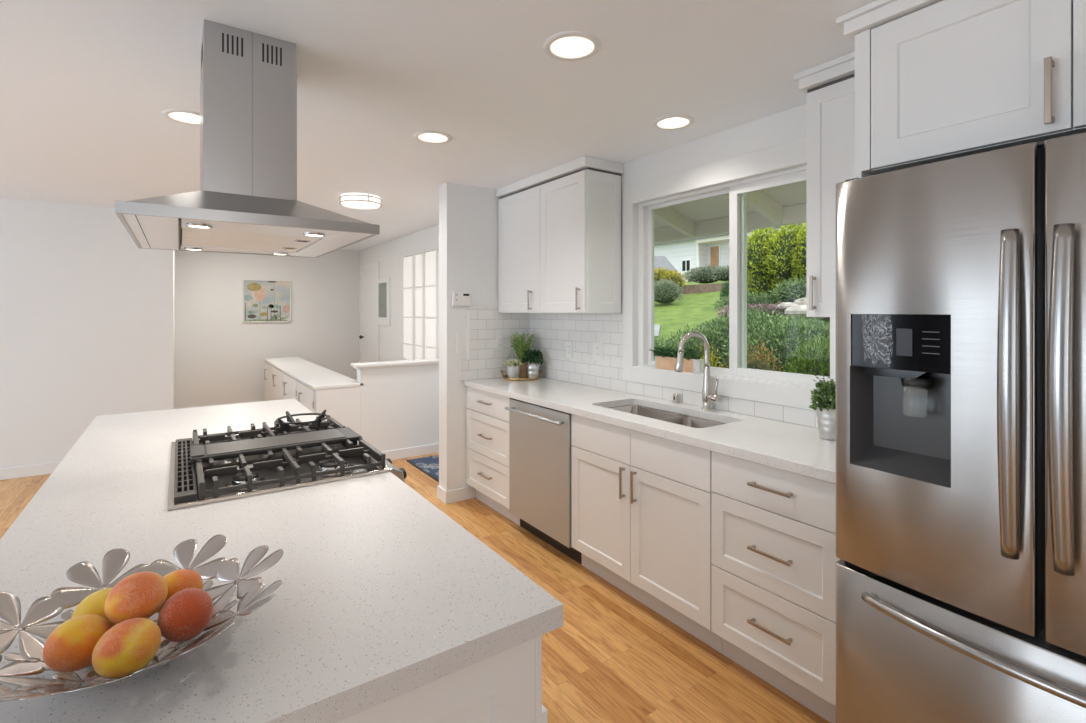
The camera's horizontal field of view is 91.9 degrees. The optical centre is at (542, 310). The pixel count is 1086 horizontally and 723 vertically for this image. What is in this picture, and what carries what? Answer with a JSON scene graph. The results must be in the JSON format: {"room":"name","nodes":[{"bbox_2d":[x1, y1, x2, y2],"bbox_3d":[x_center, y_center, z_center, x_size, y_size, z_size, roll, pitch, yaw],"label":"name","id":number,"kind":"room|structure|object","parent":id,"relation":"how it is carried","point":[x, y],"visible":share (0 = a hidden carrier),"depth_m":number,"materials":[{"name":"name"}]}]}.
{"room":"kitchen","nodes":[
{"label":"kitchen","id":0,"kind":"room"},
{"bbox_2d":[0,198,172,468],"bbox_3d":[-5.765,0.245,3.788,5.070,2.412,0.120,0,0,-35],"label":"wall","id":1,"kind":"structure","parent":0,"point":[81,304],"depth_m":4.76,"materials":[{"name":"white paint"}]},
{"bbox_2d":[0,462,59,479],"bbox_3d":[-5.671,1.403,3.771,4.964,0.095,0.014,0,0,-35],"label":"baseboard","id":2,"kind":"structure","parent":1,"relation":"attached to","point":[47,468],"depth_m":4.58,"materials":[{"name":"white paint"}]},
{"bbox_2d":[173,250,174,408],"bbox_3d":[-4.411,0.245,6.181,0.120,2.412,2.275,0,0,-35],"label":"wall","id":3,"kind":"structure","parent":0,"point":[173,250],"depth_m":6.16,"materials":[{"name":"white paint"}]},
{"bbox_2d":[175,250,358,407],"bbox_3d":[-4.036,0.245,7.897,2.690,2.412,0.120,0,0,-35],"label":"wall","id":4,"kind":"structure","parent":0,"point":[219,357],"depth_m":7.64,"materials":[{"name":"white paint"}]},
{"bbox_2d":[176,401,259,408],"bbox_3d":[-4.577,1.391,7.441,1.040,0.120,0.014,0,0,-35],"label":"baseboard","id":5,"kind":"structure","parent":4,"relation":"attached to","point":[251,401],"depth_m":7.42,"materials":[{"name":"white paint"}]},
{"bbox_2d":[242,279,290,321],"bbox_3d":[-4.076,-0.137,7.774,0.644,0.625,0.034,0,0,-35],"label":"painting","id":6,"kind":"object","parent":4,"relation":"attached to","point":[262,300],"visible":1,"depth_m":7.77,"materials":[{"name":"multicoloured paper"}]},
{"bbox_2d":[357,364,438,451],"bbox_3d":[-1.330,0.994,5.257,1.005,0.915,0.120,0,0,-35],"label":"wall","id":7,"kind":"structure","parent":0,"point":[399,406],"depth_m":5.13,"materials":[{"name":"white paint"}]},
{"bbox_2d":[351,358,438,368],"bbox_3d":[-1.351,0.528,5.243,1.055,0.045,0.190,0,0,-35],"label":"trim","id":8,"kind":"structure","parent":7,"relation":"on","point":[384,364],"depth_m":5.10,"materials":[{"name":"white paint"}]},
{"bbox_2d":[382,443,438,459],"bbox_3d":[-1.288,1.403,5.205,0.966,0.095,0.014,0,0,-35],"label":"baseboard","id":9,"kind":"structure","parent":7,"relation":"attached to","point":[432,448],"depth_m":5.20,"materials":[{"name":"white paint"}]},
{"bbox_2d":[0,453,830,722],"bbox_3d":[-2.500,1.501,1.328,7.640,0.100,12.670,0,0,-35],"label":"floor","id":10,"kind":"structure","parent":0,"point":[613,658],"depth_m":2.22,"materials":[{"name":"brown wood"}]},
{"bbox_2d":[167,410,406,510],"bbox_3d":[-0.961,0.930,1.944,0.684,0.982,0.842,0,0,-35],"label":"gas range","id":11,"kind":"object","parent":10,"relation":"on","point":[231,468],"visible":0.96,"depth_m":1.77,"materials":[{"name":"grey metal"}]},
{"bbox_2d":[264,357,359,434],"bbox_3d":[-2.836,1.067,6.192,0.467,0.768,3.370,0,0,-35],"label":"base cabinet","id":12,"kind":"object","parent":10,"relation":"on","point":[318,388],"visible":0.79,"depth_m":5.14,"materials":[{"name":"white paint"}]},
{"bbox_2d":[406,455,438,481],"bbox_3d":[-0.821,1.446,4.851,0.580,0.011,0.912,0,0,-35],"label":"area rug","id":13,"kind":"object","parent":10,"relation":"on","point":[429,465],"visible":0.29,"depth_m":4.91,"materials":[{"name":"blue fabric"}]},
{"bbox_2d":[337,635,547,722],"bbox_3d":[-1.085,1.014,1.829,0.897,0.874,2.657,0,0,-35],"label":"kitchen island","id":14,"kind":"object","parent":10,"relation":"on","point":[505,686],"visible":0.16,"depth_m":0.90,"materials":[{"name":"white paint"}]},
{"bbox_2d":[0,399,562,722],"bbox_3d":[-1.116,0.557,1.817,0.922,0.040,2.721,0,0,-35],"label":"island countertop","id":15,"kind":"structure","parent":14,"relation":"on","point":[382,596],"depth_m":1.05,"materials":[{"name":"stone"}]},
{"bbox_2d":[0,534,283,701],"bbox_3d":[-0.643,0.490,0.820,0.439,0.091,0.439,0,0,-35],"label":"fruit bowl","id":16,"kind":"object","parent":15,"relation":"on","point":[29,660],"visible":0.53,"depth_m":0.85,"materials":[{"name":"silver metal"}]},
{"bbox_2d":[42,614,111,672],"bbox_3d":[-0.673,0.482,0.762,0.075,0.073,0.074,0,0,-35],"label":"fruit","id":17,"kind":"object","parent":16,"relation":"in","point":[70,647],"visible":0.74,"depth_m":0.74,"materials":[{"name":"orange food"}]},
{"bbox_2d":[71,588,115,626],"bbox_3d":[-0.702,0.483,0.839,0.076,0.072,0.074,0,0,-35],"label":"fruit","id":18,"kind":"object","parent":16,"relation":"in","point":[93,604],"visible":0.27,"depth_m":0.81,"materials":[{"name":"yellow food"}]},
{"bbox_2d":[92,618,161,678],"bbox_3d":[-0.595,0.483,0.753,0.078,0.073,0.077,0,0,-35],"label":"fruit","id":19,"kind":"object","parent":16,"relation":"in","point":[130,645],"visible":0.98,"depth_m":0.73,"materials":[{"name":"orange food"}]},
{"bbox_2d":[104,571,167,623],"bbox_3d":[-0.629,0.445,0.814,0.077,0.072,0.076,0,0,-35],"label":"fruit","id":20,"kind":"object","parent":16,"relation":"in","point":[140,594],"visible":0.95,"depth_m":0.79,"materials":[{"name":"orange food"}]},
{"bbox_2d":[157,569,202,612],"bbox_3d":[-0.617,0.475,0.887,0.074,0.068,0.069,0,0,-35],"label":"fruit","id":21,"kind":"object","parent":16,"relation":"in","point":[178,580],"visible":0.5,"depth_m":0.88,"materials":[{"name":"orange food"}]},
{"bbox_2d":[158,588,212,641],"bbox_3d":[-0.563,0.480,0.830,0.073,0.078,0.077,0,0,-35],"label":"fruit","id":22,"kind":"object","parent":16,"relation":"in","point":[189,611],"visible":0.98,"depth_m":0.81,"materials":[{"name":"red food"}]},
{"bbox_2d":[466,386,519,525],"bbox_3d":[-0.175,1.014,3.922,0.620,0.873,0.654,0,0,-35],"label":"base cabinet","id":23,"kind":"object","parent":10,"relation":"on","point":[487,418],"visible":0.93,"depth_m":3.75,"materials":[{"name":"white paint"}]},
{"bbox_2d":[464,377,835,483],"bbox_3d":[0.443,0.557,3.034,0.601,0.040,2.809,0,0,-35],"label":"countertop","id":24,"kind":"structure","parent":23,"relation":"on","point":[795,448],"depth_m":2.45,"materials":[{"name":"stone"}]},
{"bbox_2d":[500,370,541,380],"bbox_3d":[-0.170,0.502,4.120,0.284,0.069,0.284,0,0,44],"label":"serving tray","id":25,"kind":"object","parent":24,"relation":"on","point":[505,376],"visible":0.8,"depth_m":4.02,"materials":[{"name":"gold metal"}]},
{"bbox_2d":[508,345,515,362],"bbox_3d":[-0.246,0.406,4.177,0.074,0.252,0.074,0,0,-35],"label":"glass bottle","id":26,"kind":"object","parent":25,"relation":"on","point":[512,356],"visible":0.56,"depth_m":4.17,"materials":[{"name":"white"}]},
{"bbox_2d":[504,359,522,377],"bbox_3d":[-0.229,0.450,4.083,0.164,0.162,0.163,0,0,21],"label":"potted succulent","id":27,"kind":"object","parent":25,"relation":"on","point":[513,367],"visible":0.94,"depth_m":4.04,"materials":[{"name":"white ceramic"}]},
{"bbox_2d":[506,364,519,377],"bbox_3d":[-0.229,0.477,4.083,0.116,0.109,0.116,0,0,-35],"label":"pot","id":28,"kind":"object","parent":27,"relation":"on","point":[513,370],"depth_m":4.04,"materials":[{"name":"ceramic"}]},
{"bbox_2d":[510,332,534,377],"bbox_3d":[-0.163,0.349,4.179,0.224,0.365,0.218,0,0,-35],"label":"rosemary","id":29,"kind":"object","parent":25,"relation":"on","point":[520,346],"visible":0.76,"depth_m":4.16,"materials":[{"name":"plant"}]},
{"bbox_2d":[519,361,526,377],"bbox_3d":[-0.165,0.467,4.184,0.110,0.129,0.110,0,0,-35],"label":"pot","id":30,"kind":"object","parent":29,"relation":"on","point":[523,371],"depth_m":4.14,"materials":[{"name":"wood"}]},
{"bbox_2d":[521,349,543,377],"bbox_3d":[-0.079,0.416,4.107,0.176,0.230,0.186,0,0,-35],"label":"potted herb","id":31,"kind":"object","parent":25,"relation":"on","point":[532,365],"visible":0.99,"depth_m":4.07,"materials":[{"name":"plant"}]},
{"bbox_2d":[526,362,539,377],"bbox_3d":[-0.078,0.469,4.111,0.116,0.126,0.116,0,0,-35],"label":"pot","id":32,"kind":"object","parent":31,"relation":"on","point":[532,368],"depth_m":4.07,"materials":[{"name":"metal"}]},
{"bbox_2d":[611,405,726,427],"bbox_3d":[0.632,0.671,2.799,0.369,0.189,0.789,0,0,-35],"label":"sink","id":33,"kind":"object","parent":24,"relation":"in","point":[690,421],"visible":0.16,"depth_m":2.86,"materials":[{"name":"silver metal"}]},
{"bbox_2d":[611,405,681,419],"bbox_3d":[0.521,0.671,2.960,0.369,0.189,0.399,0,0,-35],"label":"basin","id":34,"kind":"object","parent":33,"relation":"in","point":[644,411],"depth_m":3.07,"materials":[{"name":"silver metal"}]},
{"bbox_2d":[659,416,726,427],"bbox_3d":[0.746,0.671,2.634,0.369,0.189,0.386,0,0,-35],"label":"basin","id":35,"kind":"object","parent":33,"relation":"in","point":[690,421],"depth_m":2.82,"materials":[{"name":"silver metal"}]},
{"bbox_2d":[673,393,679,403],"bbox_3d":[0.771,0.510,3.041,0.045,0.054,0.043,0,0,-35],"label":"air gap cap","id":36,"kind":"object","parent":24,"relation":"on","point":[676,397],"visible":1,"depth_m":3.03,"materials":[{"name":"silver metal"}]},
{"bbox_2d":[675,331,719,410],"bbox_3d":[0.817,0.325,2.791,0.218,0.424,0.115,0,0,-14],"label":"faucet","id":37,"kind":"object","parent":24,"relation":"on","point":[707,396],"visible":1,"depth_m":2.82,"materials":[{"name":"silver metal"}]},
{"bbox_2d":[809,369,835,440],"bbox_3d":[1.201,0.394,2.198,0.156,0.286,0.157,0,0,2],"label":"potted plant","id":38,"kind":"object","parent":24,"relation":"on","point":[825,408],"visible":0.67,"depth_m":2.18,"materials":[{"name":"green plant"}]},
{"bbox_2d":[505,398,581,564],"bbox_3d":[0.178,1.015,3.368,0.634,0.872,0.656,0,0,-35],"label":"dishwasher","id":39,"kind":"object","parent":10,"relation":"on","point":[540,445],"visible":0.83,"depth_m":3.17,"materials":[{"name":"grey metal"}]},
{"bbox_2d":[571,405,721,652],"bbox_3d":[0.655,1.014,2.723,0.620,0.873,0.942,0,0,-35],"label":"base cabinet","id":40,"kind":"object","parent":10,"relation":"on","point":[641,502],"visible":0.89,"depth_m":2.49,"materials":[{"name":"white paint"}]},
{"bbox_2d":[711,451,839,722],"bbox_3d":[1.082,1.014,2.106,0.620,0.873,0.556,0,0,-35],"label":"base cabinet","id":41,"kind":"object","parent":10,"relation":"on","point":[774,559],"visible":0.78,"depth_m":1.94,"materials":[{"name":"white paint"}]},
{"bbox_2d":[836,132,1085,722],"bbox_3d":[1.417,0.525,1.401,0.796,1.851,0.952,0,0,-35],"label":"refrigerator","id":42,"kind":"object","parent":10,"relation":"on","point":[961,281],"visible":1,"depth_m":1.33,"materials":[{"name":"grey metal"}]},
{"bbox_2d":[836,0,1085,177],"bbox_3d":[1.513,0.245,1.480,0.625,2.411,1.032,0,0,-35],"label":"upper cabinet","id":43,"kind":"object","parent":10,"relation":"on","point":[935,80],"visible":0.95,"depth_m":1.49,"materials":[{"name":"white paint"}]},
{"bbox_2d":[0,0,875,250],"bbox_3d":[-2.500,-1.021,1.328,7.640,0.120,12.670,0,0,-35],"label":"ceiling","id":44,"kind":"structure","parent":0,"point":[86,86],"depth_m":2.24,"materials":[{"name":"white paint"}]},
{"bbox_2d":[162,109,199,124],"bbox_3d":[-1.765,-0.957,2.614,0.210,0.006,0.210,0,0,-35],"label":"recessed light","id":45,"kind":"object","parent":44,"relation":"in","point":[182,116],"visible":0.79,"depth_m":2.59,"materials":[{"name":"white paint"}]},
{"bbox_2d":[115,20,379,257],"bbox_3d":[-1.107,-0.606,1.964,0.690,0.709,0.970,0,0,-35],"label":"range hood","id":46,"kind":"object","parent":44,"relation":"hanging from","point":[246,202],"visible":1,"depth_m":1.79,"materials":[{"name":"silver metal"}]},
{"bbox_2d":[184,247,203,250],"bbox_3d":[-1.455,-0.255,2.191,0.068,0.008,0.068,0,0,-35],"label":"lamp","id":47,"kind":"object","parent":46,"relation":"on","point":[185,248],"depth_m":2.18,"materials":[{"name":"beige"}]},
{"bbox_2d":[186,223,212,228],"bbox_3d":[-1.040,-0.255,1.591,0.068,0.008,0.068,0,0,-35],"label":"lamp","id":48,"kind":"object","parent":46,"relation":"on","point":[193,225],"depth_m":1.58,"materials":[{"name":"beige"}]},
{"bbox_2d":[272,252,287,254],"bbox_3d":[-1.188,-0.255,2.376,0.068,0.008,0.068,0,0,-35],"label":"lamp","id":49,"kind":"object","parent":46,"relation":"on","point":[274,253],"depth_m":2.35,"materials":[{"name":"beige"}]},
{"bbox_2d":[303,232,324,236],"bbox_3d":[-0.773,-0.255,1.776,0.068,0.008,0.068,0,0,-35],"label":"lamp","id":50,"kind":"object","parent":46,"relation":"on","point":[310,234],"depth_m":1.75,"materials":[{"name":"beige"}]},
{"bbox_2d":[339,193,381,208],"bbox_3d":[-1.545,-0.916,4.461,0.344,0.087,0.344,0,0,-35],"label":"flush light","id":51,"kind":"object","parent":44,"relation":"attached to","point":[351,200],"visible":1,"depth_m":4.35,"materials":[{"name":"white"}]},
{"bbox_2d":[413,131,451,143],"bbox_3d":[-0.611,-0.957,2.916,0.210,0.006,0.210,0,0,-35],"label":"recessed light","id":52,"kind":"object","parent":44,"relation":"in","point":[433,137],"visible":1,"depth_m":2.91,"materials":[{"name":"white paint"}]},
{"bbox_2d":[543,31,600,60],"bbox_3d":[0.106,-0.957,1.912,0.210,0.006,0.210,0,0,-35],"label":"recessed light","id":53,"kind":"object","parent":44,"relation":"in","point":[567,45],"visible":1,"depth_m":1.91,"materials":[{"name":"white paint"}]},
{"bbox_2d":[652,114,693,129],"bbox_3d":[0.664,-0.957,2.684,0.210,0.006,0.210,0,0,-35],"label":"recessed light","id":54,"kind":"object","parent":44,"relation":"in","point":[678,121],"visible":1,"depth_m":2.68,"materials":[{"name":"white paint"}]},
{"bbox_2d":[439,182,499,490],"bbox_3d":[-0.456,0.245,4.219,0.748,2.412,0.145,0,0,-35],"label":"wall","id":55,"kind":"structure","parent":0,"point":[468,215],"depth_m":4.03,"materials":[{"name":"white paint"}]},
{"bbox_2d":[437,485,474,503],"bbox_3d":[-0.461,1.403,4.215,0.762,0.095,0.173,0,0,-35],"label":"baseboard","id":56,"kind":"structure","parent":55,"relation":"attached to","point":[451,496],"depth_m":3.99,"materials":[{"name":"white paint"}]},
{"bbox_2d":[452,292,471,305],"bbox_3d":[-0.617,-0.086,4.002,0.156,0.110,0.029,0,0,-35],"label":"thermostat","id":57,"kind":"object","parent":55,"relation":"attached to","point":[458,298],"visible":1,"depth_m":3.99,"materials":[{"name":"white plastic"}]},
{"bbox_2d":[458,310,469,380],"bbox_3d":[-0.602,0.269,4.022,0.097,0.536,0.008,0,0,-35],"label":"trim","id":58,"kind":"structure","parent":55,"relation":"attached to","point":[468,311],"depth_m":4.03,"materials":[{"name":"white paint"}]},
{"bbox_2d":[496,336,502,349],"bbox_3d":[-0.346,0.261,4.191,0.070,0.115,0.009,0,0,-35],"label":"power outlet","id":59,"kind":"object","parent":55,"relation":"attached to","point":[499,339],"visible":1,"depth_m":4.19,"materials":[{"name":"white plastic"}]},
{"bbox_2d":[359,104,817,426],"bbox_3d":[0.626,0.245,3.419,0.120,2.412,12.550,0,0,-35],"label":"wall","id":60,"kind":"structure","parent":0,"point":[788,125],"depth_m":3.28,"materials":[{"name":"white paint"}]},
{"bbox_2d":[359,262,378,362],"bbox_3d":[-2.684,0.371,8.029,0.077,2.160,0.940,0,0,-35],"label":"door","id":61,"kind":"structure","parent":60,"relation":"in","point":[369,273],"depth_m":8.02,"materials":[{"name":"white paint"}]},
{"bbox_2d":[378,278,390,325],"bbox_3d":[-2.262,-0.114,7.464,0.024,0.670,0.530,0,0,-35],"label":"framed print","id":62,"kind":"object","parent":60,"relation":"attached to","point":[384,285],"visible":1,"depth_m":7.40,"materials":[{"name":"white paint"}]},
{"bbox_2d":[400,249,438,359],"bbox_3d":[-1.501,-0.032,6.440,0.059,1.325,1.300,0,0,-35],"label":"window","id":63,"kind":"structure","parent":60,"relation":"in","point":[419,273],"depth_m":6.38,"materials":[{"name":"white glass"}]},
{"bbox_2d":[496,156,622,313],"bbox_3d":[0.073,-0.469,3.811,0.342,0.981,1.108,0,0,-35],"label":"upper cabinet","id":64,"kind":"object","parent":60,"relation":"attached to","point":[559,227],"visible":1,"depth_m":3.49,"materials":[{"name":"white paint"}]},
{"bbox_2d":[566,342,571,357],"bbox_3d":[0.194,0.296,3.916,0.009,0.120,0.075,0,0,-35],"label":"power outlet","id":65,"kind":"object","parent":60,"relation":"attached to","point":[568,344],"visible":1,"depth_m":3.91,"materials":[{"name":"white plastic"}]},
{"bbox_2d":[593,342,603,360],"bbox_3d":[0.381,0.286,3.645,0.009,0.120,0.115,0,0,-35],"label":"power outlet","id":66,"kind":"object","parent":60,"relation":"attached to","point":[598,348],"visible":1,"depth_m":3.63,"materials":[{"name":"white plastic"}]},
{"bbox_2d":[461,305,817,427],"bbox_3d":[0.429,0.249,3.029,0.648,0.576,2.819,0,0,-35],"label":"backsplash","id":67,"kind":"structure","parent":60,"relation":"attached to","point":[551,331],"depth_m":3.88,"materials":[{"name":"tile"}]},
{"bbox_2d":[623,137,821,410],"bbox_3d":[0.926,-0.172,2.869,0.012,1.263,1.404,0,0,-35],"label":"trim","id":68,"kind":"structure","parent":60,"relation":"attached to","point":[791,153],"depth_m":2.95,"materials":[{"name":"white paint"}]},
{"bbox_2d":[634,166,835,388],"bbox_3d":[0.992,-0.161,2.887,0.114,1.047,1.269,0,0,-35],"label":"window","id":69,"kind":"structure","parent":60,"relation":"in","point":[737,191],"depth_m":2.82,"materials":[{"name":"white paint"}]},
{"bbox_2d":[650,346,703,373],"bbox_3d":[0.778,0.286,3.123,0.090,0.140,0.401,0,0,-35],"label":"planter box","id":70,"kind":"object","parent":69,"relation":"on","point":[663,360],"visible":0.85,"depth_m":3.09,"materials":[{"name":"brown wood"}]},
{"bbox_2d":[793,52,853,316],"bbox_3d":[1.253,-0.467,2.094,0.331,0.987,0.342,0,0,-35],"label":"upper cabinet","id":71,"kind":"object","parent":60,"relation":"attached to","point":[828,86],"visible":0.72,"depth_m":2.07,"materials":[{"name":"white paint"}]},
{"bbox_2d":[654,182,805,228],"bbox_3d":[1.155,-0.929,3.840,1.230,0.440,8.000,0,0,-35],"label":"soffit","id":72,"kind":"structure","parent":0,"point":[793,194],"depth_m":4.03,"materials":[{"name":"beige paint"}]},
{"bbox_2d":[654,207,693,237],"bbox_3d":[0.828,-0.848,4.185,1.075,0.447,0.050,0,0,-35],"label":"rafter","id":73,"kind":"object","parent":72,"relation":"attached to","point":[672,218],"visible":0.36,"depth_m":4.35,"materials":[{"name":"beige paint"}]},
{"bbox_2d":[654,203,805,243],"bbox_3d":[1.562,-0.686,4.121,0.060,0.125,8.000,0,0,-35],"label":"eave","id":74,"kind":"object","parent":72,"relation":"attached to","point":[794,214],"depth_m":4.23,"materials":[{"name":"beige paint"}]},
{"bbox_2d":[747,191,782,224],"bbox_3d":[1.284,-0.848,3.527,1.075,0.447,0.050,0,0,-35],"label":"rafter","id":75,"kind":"object","parent":72,"relation":"attached to","point":[759,201],"visible":0.36,"depth_m":3.70,"materials":[{"name":"beige paint"}]},
{"label":"outside","id":76,"kind":"structure","parent":0,"visible":0},
{"bbox_2d":[654,281,829,340],"bbox_3d":[15.752,-1.154,32.181,57.470,5.050,85.000,0,0,-35],"label":"ground","id":77,"kind":"structure","parent":76,"point":[695,309],"depth_m":14.87,"materials":[{"name":"green plant"}]},
{"bbox_2d":[654,324,659,335],"bbox_3d":[2.438,0.472,12.996,1.600,0.311,2.600,0,0,-35],"label":"path","id":78,"kind":"structure","parent":77,"relation":"on","point":[656,326],"depth_m":12.44,"materials":[{"name":"grey concrete"}]},
{"bbox_2d":[654,256,682,279],"bbox_3d":[3.995,-1.474,22.344,1.600,2.050,5.800,0,0,-35],"label":"garden shed","id":79,"kind":"object","parent":77,"relation":"on","point":[659,261],"visible":0.18,"depth_m":21.07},
{"bbox_2d":[654,278,685,303],"bbox_3d":[3.952,-0.652,17.329,0.967,0.878,1.443,0,0,-35],"label":"shrub","id":80,"kind":"object","parent":77,"relation":"on","point":[665,293],"visible":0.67,"depth_m":17.03,"materials":[{"name":"green plant"}]},
{"bbox_2d":[654,267,686,288],"bbox_3d":[4.297,-1.174,19.259,1.004,0.910,2.138,0,0,-35],"label":"shrub","id":81,"kind":"object","parent":77,"relation":"on","point":[658,274],"visible":0.55,"depth_m":18.80,"materials":[{"name":"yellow plant"}]},
{"bbox_2d":[654,336,718,366],"bbox_3d":[1.562,0.973,8.794,2.343,1.117,4.137,0,0,-17],"label":"juniper shrub","id":82,"kind":"object","parent":77,"relation":"on","point":[657,342],"visible":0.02,"depth_m":8.68,"materials":[{"name":"green plant"}]},
{"bbox_2d":[678,283,726,293],"bbox_3d":[5.788,-0.739,18.963,0.300,0.380,2.200,0,0,-35],"label":"wall","id":83,"kind":"structure","parent":77,"relation":"on","point":[700,288],"depth_m":18.85,"materials":[{"name":"brown stone"}]},
{"bbox_2d":[684,264,728,283],"bbox_3d":[6.363,-1.392,19.776,1.016,0.746,2.754,0,0,-35],"label":"shrub","id":84,"kind":"object","parent":77,"relation":"on","point":[708,274],"visible":0.85,"depth_m":19.74,"materials":[{"name":"green plant"}]},
{"bbox_2d":[698,346,724,367],"bbox_3d":[1.493,0.872,5.266,0.530,1.057,0.762,0,0,-35],"label":"shrub","id":85,"kind":"object","parent":77,"relation":"on","point":[712,354],"visible":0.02,"depth_m":5.18,"materials":[{"name":"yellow plant"}]},
{"bbox_2d":[720,283,728,302],"bbox_3d":[4.860,-0.413,13.988,0.340,0.703,0.358,0,0,-35],"label":"conifer shrub","id":86,"kind":"object","parent":77,"relation":"on","point":[725,291],"visible":0.57,"depth_m":13.95,"materials":[{"name":"green plant"}]},
{"bbox_2d":[654,222,805,281],"bbox_3d":[16.893,-4.458,52.477,11.395,6.558,27.520,0,0,-35],"label":"house","id":87,"kind":"structure","parent":77,"relation":"on","point":[685,254],"depth_m":48.11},
{"bbox_2d":[654,307,829,371],"bbox_3d":[2.865,0.676,7.295,2.325,1.443,2.740,0,0,-20],"label":"juniper shrub","id":88,"kind":"object","parent":77,"relation":"on","point":[782,337],"visible":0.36,"depth_m":6.85,"materials":[{"name":"green plant"}]},
{"bbox_2d":[720,339,782,371],"bbox_3d":[1.850,0.844,4.764,0.608,1.194,0.766,0,0,-35],"label":"shrub","id":89,"kind":"object","parent":77,"relation":"on","point":[754,364],"visible":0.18,"depth_m":4.70,"materials":[{"name":"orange plant"}]},
{"bbox_2d":[717,302,794,318],"bbox_3d":[3.693,0.025,9.050,0.900,0.352,1.714,0,0,-35],"label":"groundcover","id":90,"kind":"object","parent":77,"relation":"on","point":[774,307],"visible":0.37,"depth_m":8.84,"materials":[{"name":"green plant"}]},
{"bbox_2d":[712,275,805,311],"bbox_3d":[4.415,-0.378,9.201,0.880,0.906,3.312,0,0,-40],"label":"juniper shrub","id":91,"kind":"object","parent":77,"relation":"on","point":[792,292],"visible":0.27,"depth_m":9.33,"materials":[{"name":"green plant"}]},
{"bbox_2d":[747,223,805,299],"bbox_3d":[5.258,-0.649,9.143,1.136,2.180,4.074,0,0,-35],"label":"hedge","id":92,"kind":"object","parent":77,"relation":"on","point":[775,257],"visible":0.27,"depth_m":9.90,"materials":[{"name":"green plant"}]},
{"bbox_2d":[777,302,797,309],"bbox_3d":[4.123,-0.049,8.744,0.437,0.170,0.405,0,0,21],"label":"rock","id":93,"kind":"object","parent":77,"relation":"on","point":[785,305],"visible":0.41,"depth_m":8.64,"materials":[{"name":"grey stone"}]},
{"bbox_2d":[795,298,805,304],"bbox_3d":[4.430,-0.109,8.604,0.599,0.200,0.580,0,0,3],"label":"rock","id":94,"kind":"object","parent":77,"relation":"on","point":[802,301],"visible":0.14,"depth_m":8.51,"materials":[{"name":"grey stone"}]},
{"bbox_2d":[785,305,826,319],"bbox_3d":[4.129,0.031,8.187,0.558,0.243,0.662,0,0,-35],"label":"rock","id":95,"kind":"object","parent":77,"relation":"on","point":[798,310],"visible":0.38,"depth_m":8.08,"materials":[{"name":"grey stone"}]},
{"bbox_2d":[783,333,829,376],"bbox_3d":[2.436,0.836,4.192,1.317,1.362,1.590,0,0,38],"label":"bush","id":96,"kind":"object","parent":77,"relation":"on","point":[818,359],"visible":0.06,"depth_m":4.29,"materials":[{"name":"green plant"}]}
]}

